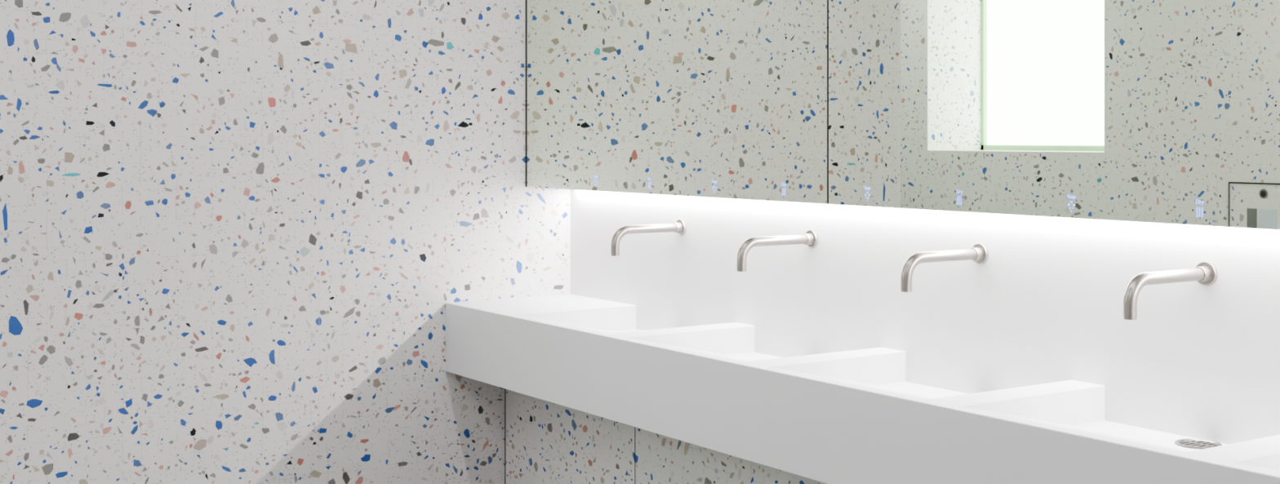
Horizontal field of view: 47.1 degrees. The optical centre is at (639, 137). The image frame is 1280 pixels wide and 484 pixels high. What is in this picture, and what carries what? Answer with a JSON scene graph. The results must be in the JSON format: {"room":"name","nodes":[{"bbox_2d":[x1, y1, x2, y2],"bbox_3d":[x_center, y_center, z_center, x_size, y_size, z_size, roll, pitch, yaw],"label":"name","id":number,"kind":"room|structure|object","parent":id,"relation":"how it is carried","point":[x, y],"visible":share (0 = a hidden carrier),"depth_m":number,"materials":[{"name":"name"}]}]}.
{"room":"public restroom","nodes":[
{"label":"public restroom","id":0,"kind":"room"},
{"bbox_2d":[0,0,570,483],"bbox_3d":[-1.129,0.051,5.121,2.260,2.801,0.180,0,0,-34],"label":"wall","id":1,"kind":"structure","parent":0,"point":[237,237],"depth_m":4.90,"materials":[{"name":"stone"}]},
{"bbox_2d":[570,189,1279,444],"bbox_3d":[1.693,0.050,2.813,0.150,2.800,6.800,0,0,-34],"label":"backsplash","id":2,"kind":"structure","parent":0,"point":[1045,305],"depth_m":3.86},
{"bbox_2d":[610,219,685,256],"bbox_3d":[0.023,0.335,4.910,0.282,0.112,0.056,0,0,-34],"label":"faucet","id":3,"kind":"object","parent":2,"relation":"attached to","point":[679,227],"visible":1,"depth_m":4.89,"materials":[{"name":"silver metal"}]},
{"bbox_2d":[525,0,828,204],"bbox_3d":[0.127,-0.457,4.833,0.196,1.286,1.699,0,0,-34],"label":"mirror","id":4,"kind":"object","parent":2,"relation":"attached to","point":[720,99],"visible":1,"depth_m":4.66,"materials":[{"name":"clear glass"}]},
{"bbox_2d":[736,229,817,271],"bbox_3d":[0.402,0.335,4.348,0.282,0.112,0.056,0,0,-34],"label":"faucet","id":5,"kind":"object","parent":2,"relation":"attached to","point":[810,238],"visible":1,"depth_m":4.33,"materials":[{"name":"silver metal"}]},
{"bbox_2d":[900,243,988,292],"bbox_3d":[0.780,0.335,3.785,0.282,0.112,0.056,0,0,-34],"label":"faucet","id":6,"kind":"object","parent":2,"relation":"attached to","point":[979,253],"visible":1,"depth_m":3.76,"materials":[{"name":"silver metal"}]},
{"bbox_2d":[828,0,1279,230],"bbox_3d":[1.077,-0.457,3.422,0.194,1.286,1.696,0,0,-34],"label":"mirror","id":7,"kind":"object","parent":2,"relation":"attached to","point":[1149,111],"visible":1,"depth_m":3.41,"materials":[{"name":"clear glass"}]},
{"bbox_2d":[1123,261,1217,319],"bbox_3d":[1.158,0.335,3.222,0.282,0.112,0.056,0,0,-34],"label":"faucet","id":8,"kind":"object","parent":2,"relation":"attached to","point":[1205,273],"visible":1,"depth_m":3.20,"materials":[{"name":"silver metal"}]},
{"bbox_3d":[-0.830,1.500,2.804,4.350,0.100,9.900,0,0,-34],"label":"floor","id":9,"kind":"structure","parent":0,"visible":0},
{"bbox_2d":[504,388,826,483],"bbox_3d":[1.505,1.150,2.687,0.263,0.600,6.800,0,0,-34],"label":"wall","id":10,"kind":"structure","parent":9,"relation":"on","point":[546,442],"depth_m":4.90,"materials":[{"name":"stone"}]},
{"bbox_2d":[445,293,1279,483],"bbox_3d":[1.413,0.722,2.624,0.527,0.248,6.800,0,0,-34],"label":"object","id":11,"kind":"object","parent":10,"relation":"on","point":[851,416],"depth_m":3.74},
{"bbox_2d":[1174,438,1222,448],"bbox_3d":[1.239,0.680,3.254,0.100,0.004,0.100,0,0,-34],"label":"sink drain","id":12,"kind":"object","parent":11,"relation":"on","point":[1195,443],"visible":0.93,"depth_m":3.25,"materials":[{"name":"silver metal"}]}
]}

